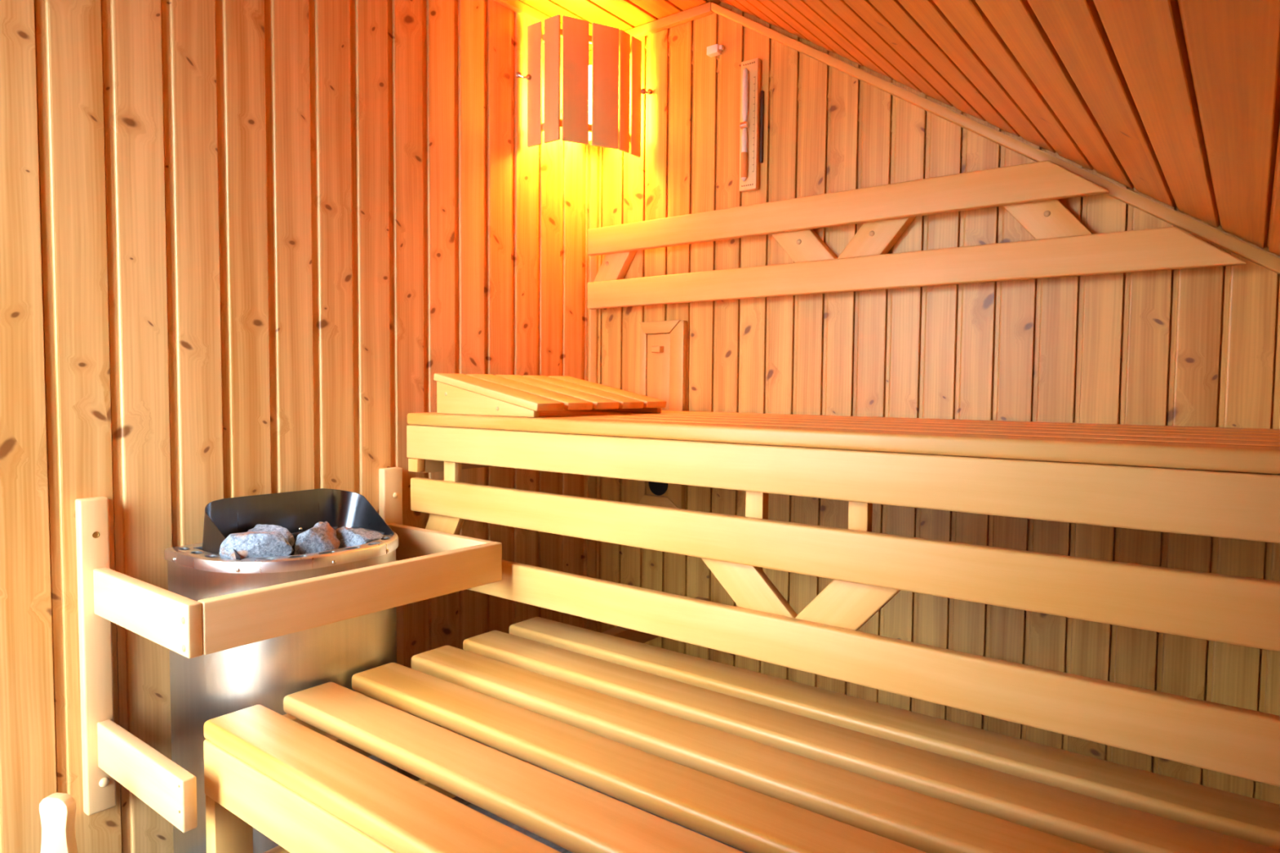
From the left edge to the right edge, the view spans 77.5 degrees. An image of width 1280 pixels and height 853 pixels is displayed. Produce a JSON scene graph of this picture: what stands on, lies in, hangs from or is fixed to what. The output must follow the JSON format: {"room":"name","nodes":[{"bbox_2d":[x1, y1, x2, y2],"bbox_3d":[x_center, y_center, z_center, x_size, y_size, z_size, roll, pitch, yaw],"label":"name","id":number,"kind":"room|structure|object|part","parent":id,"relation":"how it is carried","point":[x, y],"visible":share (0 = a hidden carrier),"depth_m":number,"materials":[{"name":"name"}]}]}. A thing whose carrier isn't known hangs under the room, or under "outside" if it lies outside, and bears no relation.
{"room":"spa","nodes":[
{"label":"spa","id":0,"kind":"room"},
{"bbox_2d":[39,792,77,852],"bbox_3d":[-0.954,0.739,1.156,0.240,0.287,0.236,-2,4,-38],"label":"handle","id":1,"kind":"object","parent":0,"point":[57,811],"visible":1,"depth_m":1.27,"materials":[{"name":"brown wood"}]},
{"bbox_2d":[0,0,590,852],"bbox_3d":[-0.839,-0.148,1.679,0.030,2.070,2.280,3,4,37],"label":"wall","id":2,"kind":"structure","parent":0,"point":[242,242],"depth_m":1.64,"materials":[{"name":"brown wood"}]},
{"bbox_2d":[75,466,502,832],"bbox_3d":[-0.651,0.412,1.597,0.409,0.587,0.684,3,4,37],"label":"guard","id":3,"kind":"object","parent":2,"relation":"attached to","point":[428,564],"visible":0.93,"depth_m":1.43,"materials":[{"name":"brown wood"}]},
{"bbox_3d":[-0.997,0.420,1.462,0.024,0.580,0.047,3,4,37],"label":"post","id":4,"kind":"part","parent":3,"relation":"part of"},
{"bbox_3d":[-0.846,0.588,1.359,0.352,0.084,0.022,3,4,37],"label":"rail","id":5,"kind":"part","parent":3,"relation":"part of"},
{"bbox_3d":[-0.831,0.306,1.336,0.382,0.083,0.022,3,4,37],"label":"rail","id":6,"kind":"part","parent":3,"relation":"part of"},
{"bbox_3d":[-0.493,0.301,1.479,0.024,0.083,0.616,3,4,37],"label":"rail","id":7,"kind":"part","parent":3,"relation":"part of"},
{"bbox_3d":[-0.612,0.394,1.963,0.024,0.587,0.054,3,4,37],"label":"post","id":8,"kind":"part","parent":3,"relation":"part of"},
{"bbox_3d":[-0.465,0.284,1.831,0.360,0.083,0.022,3,4,37],"label":"rail","id":9,"kind":"part","parent":3,"relation":"part of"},
{"bbox_2d":[493,0,591,49],"bbox_3d":[-0.815,-1.146,1.608,0.022,0.027,2.185,3,4,37],"label":"trim","id":10,"kind":"structure","parent":2,"relation":"attached to","point":[518,6],"depth_m":2.24,"materials":[{"name":"brown wood"}]},
{"bbox_2d":[515,13,653,157],"bbox_3d":[-0.156,-0.966,2.307,0.234,0.337,0.336,3,4,37],"label":"lamp","id":11,"kind":"object","parent":2,"relation":"attached to","point":[598,108],"visible":1,"depth_m":2.24,"materials":[{"name":"brown wood"}]},
{"bbox_3d":[-0.138,-0.965,2.333,0.080,0.170,0.080,3,4,37],"label":"glass globe","id":12,"kind":"part","parent":11,"relation":"part of","materials":[{"name":"beige glass"}]},
{"bbox_2d":[397,733,746,852],"bbox_3d":[-0.003,0.925,1.084,2.160,0.060,2.280,3,4,37],"label":"floor","id":13,"kind":"structure","parent":0,"point":[456,798],"depth_m":1.75,"materials":[{"name":"grey tile"}]},
{"bbox_2d":[164,488,398,852],"bbox_3d":[-0.685,0.503,1.635,0.300,0.716,0.412,3,4,37],"label":"heater","id":14,"kind":"object","parent":13,"relation":"on","point":[204,688],"depth_m":1.52,"materials":[{"name":"metal"}]},
{"bbox_3d":[-0.730,0.246,1.516,0.124,0.096,0.081,-1,3,-32],"label":"heater stone","id":15,"kind":"part","parent":14,"relation":"part of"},
{"bbox_3d":[-0.752,0.229,1.615,0.084,0.057,0.064,1,3,19],"label":"heater stone","id":16,"kind":"part","parent":14,"relation":"part of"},
{"bbox_2d":[201,488,394,559],"bbox_3d":[-0.697,0.199,1.650,0.192,0.110,0.354,3,4,37],"label":"hood","id":17,"kind":"object","parent":14,"relation":"attached to","point":[298,512],"depth_m":1.71,"materials":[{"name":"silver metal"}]},
{"bbox_3d":[-0.651,0.234,1.583,0.073,0.084,0.098,2,3,28],"label":"heater stone","id":18,"kind":"part","parent":14,"relation":"part of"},
{"bbox_3d":[-0.672,0.234,1.696,0.072,0.060,0.050,0,3,-3],"label":"heater stone","id":19,"kind":"part","parent":14,"relation":"part of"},
{"bbox_3d":[-0.586,0.235,1.664,0.091,0.060,0.085,1,3,5],"label":"heater stone","id":20,"kind":"part","parent":14,"relation":"part of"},
{"bbox_2d":[203,596,1279,852],"bbox_3d":[0.355,0.692,1.312,1.745,0.390,1.286,3,4,37],"label":"bench","id":21,"kind":"object","parent":13,"relation":"on","point":[744,760],"visible":0.98,"depth_m":1.18,"materials":[{"name":"brown wood"}]},
{"bbox_3d":[-0.695,0.745,1.352,0.034,0.262,0.063,3,4,37],"label":"leg","id":22,"kind":"part","parent":21,"relation":"part of","materials":[{"name":"brown wood"}]},
{"bbox_2d":[406,408,1279,543],"bbox_3d":[0.446,0.431,1.648,2.030,0.879,0.720,3,4,37],"label":"bench","id":23,"kind":"object","parent":13,"relation":"on","point":[1213,482],"visible":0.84,"depth_m":1.25,"materials":[{"name":"brown wood"}]},
{"bbox_2d":[433,373,666,417],"bbox_3d":[-0.215,-0.083,2.017,0.354,0.097,0.480,3,4,37],"label":"headrest cover","id":24,"kind":"object","parent":23,"relation":"on","point":[480,394],"visible":1,"depth_m":1.90,"materials":[{"name":"brown wood"}]},
{"bbox_3d":[-0.356,-0.065,1.838,0.330,0.078,0.018,3,4,37],"label":"panel","id":25,"kind":"part","parent":24,"relation":"part of","materials":[{"name":"brown wood"}]},
{"bbox_3d":[-0.079,-0.080,2.199,0.330,0.078,0.018,3,4,37],"label":"panel","id":26,"kind":"part","parent":24,"relation":"part of","materials":[{"name":"brown wood"}]},
{"bbox_2d":[410,461,1279,786],"bbox_3d":[0.246,0.220,1.368,2.022,0.372,0.046,3,4,37],"label":"bench backrest","id":27,"kind":"object","parent":23,"relation":"attached to","point":[868,569],"visible":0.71,"depth_m":1.23,"materials":[{"name":"brown wood"}]},
{"bbox_2d":[519,0,720,35],"bbox_3d":[-0.646,-1.168,1.487,0.495,0.030,2.280,3,4,37],"label":"ceiling","id":28,"kind":"structure","parent":0,"point":[624,15],"depth_m":2.27,"materials":[{"name":"brown wood"}]},
{"bbox_2d":[596,1,1279,804],"bbox_3d":[0.702,-0.146,1.915,2.130,2.070,0.030,3,4,37],"label":"wall","id":29,"kind":"structure","parent":0,"point":[1195,347],"depth_m":1.91,"materials":[{"name":"brown wood"}]},
{"bbox_2d":[586,50,599,631],"bbox_3d":[-0.150,-0.175,2.534,0.024,1.991,0.024,3,4,37],"label":"trim","id":30,"kind":"structure","parent":29,"relation":"attached to","point":[593,157],"depth_m":2.52,"materials":[{"name":"brown wood"}]},
{"bbox_2d":[590,1,714,50],"bbox_3d":[0.026,-1.176,2.357,0.445,0.027,0.022,3,4,37],"label":"trim","id":31,"kind":"structure","parent":29,"relation":"attached to","point":[704,10],"depth_m":2.30,"materials":[{"name":"brown wood"}]},
{"bbox_2d":[638,320,687,509],"bbox_3d":[0.062,-0.033,2.373,0.165,0.558,0.029,3,4,37],"label":"air vent","id":32,"kind":"object","parent":29,"relation":"in","point":[663,356],"visible":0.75,"depth_m":2.36,"materials":[{"name":"brown wood"}]},
{"bbox_3d":[0.057,0.167,2.400,0.090,0.082,0.006,3,4,37],"label":"vent plate","id":33,"kind":"part","parent":32,"relation":"part of","materials":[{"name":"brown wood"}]},
{"bbox_3d":[0.052,-0.229,2.367,0.032,0.018,0.021,3,4,37],"label":"knob","id":34,"kind":"part","parent":32,"relation":"part of","materials":[{"name":"brown wood"}]},
{"bbox_3d":[0.058,-0.075,2.387,0.090,0.400,0.008,3,4,37],"label":"slide panel","id":35,"kind":"part","parent":32,"relation":"part of","materials":[{"name":"brown wood"}]},
{"bbox_2d":[706,44,724,57],"bbox_3d":[0.210,-1.047,2.219,0.046,0.023,0.023,3,4,37],"label":"sensor","id":36,"kind":"object","parent":29,"relation":"attached to","point":[715,50],"visible":1,"depth_m":2.21,"materials":[{"name":"white plastic"}]},
{"bbox_2d":[739,57,764,191],"bbox_3d":[0.297,-0.815,2.152,0.062,0.346,0.041,3,4,37],"label":"timer","id":37,"kind":"object","parent":29,"relation":"attached to","point":[751,126],"visible":1,"depth_m":2.15,"materials":[{"name":"brown wood"}]},
{"bbox_2d":[586,160,1245,309],"bbox_3d":[0.494,-0.459,2.004,1.648,0.246,0.058,3,4,37],"label":"backrest","id":38,"kind":"object","parent":29,"relation":"attached to","point":[1062,246],"visible":1,"depth_m":1.90,"materials":[{"name":"brown wood"}]},
{"bbox_2d":[711,2,1279,274],"bbox_3d":[0.854,-0.599,1.746,1.653,1.100,0.022,3,4,37],"label":"trim","id":39,"kind":"structure","parent":29,"relation":"attached to","point":[1263,258],"depth_m":1.75,"materials":[{"name":"brown wood"}]},
{"bbox_2d":[719,0,1279,256],"bbox_3d":[0.211,-0.584,0.854,1.676,1.119,2.280,3,4,37],"label":"ceiling","id":40,"kind":"structure","parent":0,"point":[1175,102],"depth_m":1.08,"materials":[{"name":"brown wood"}]}
]}

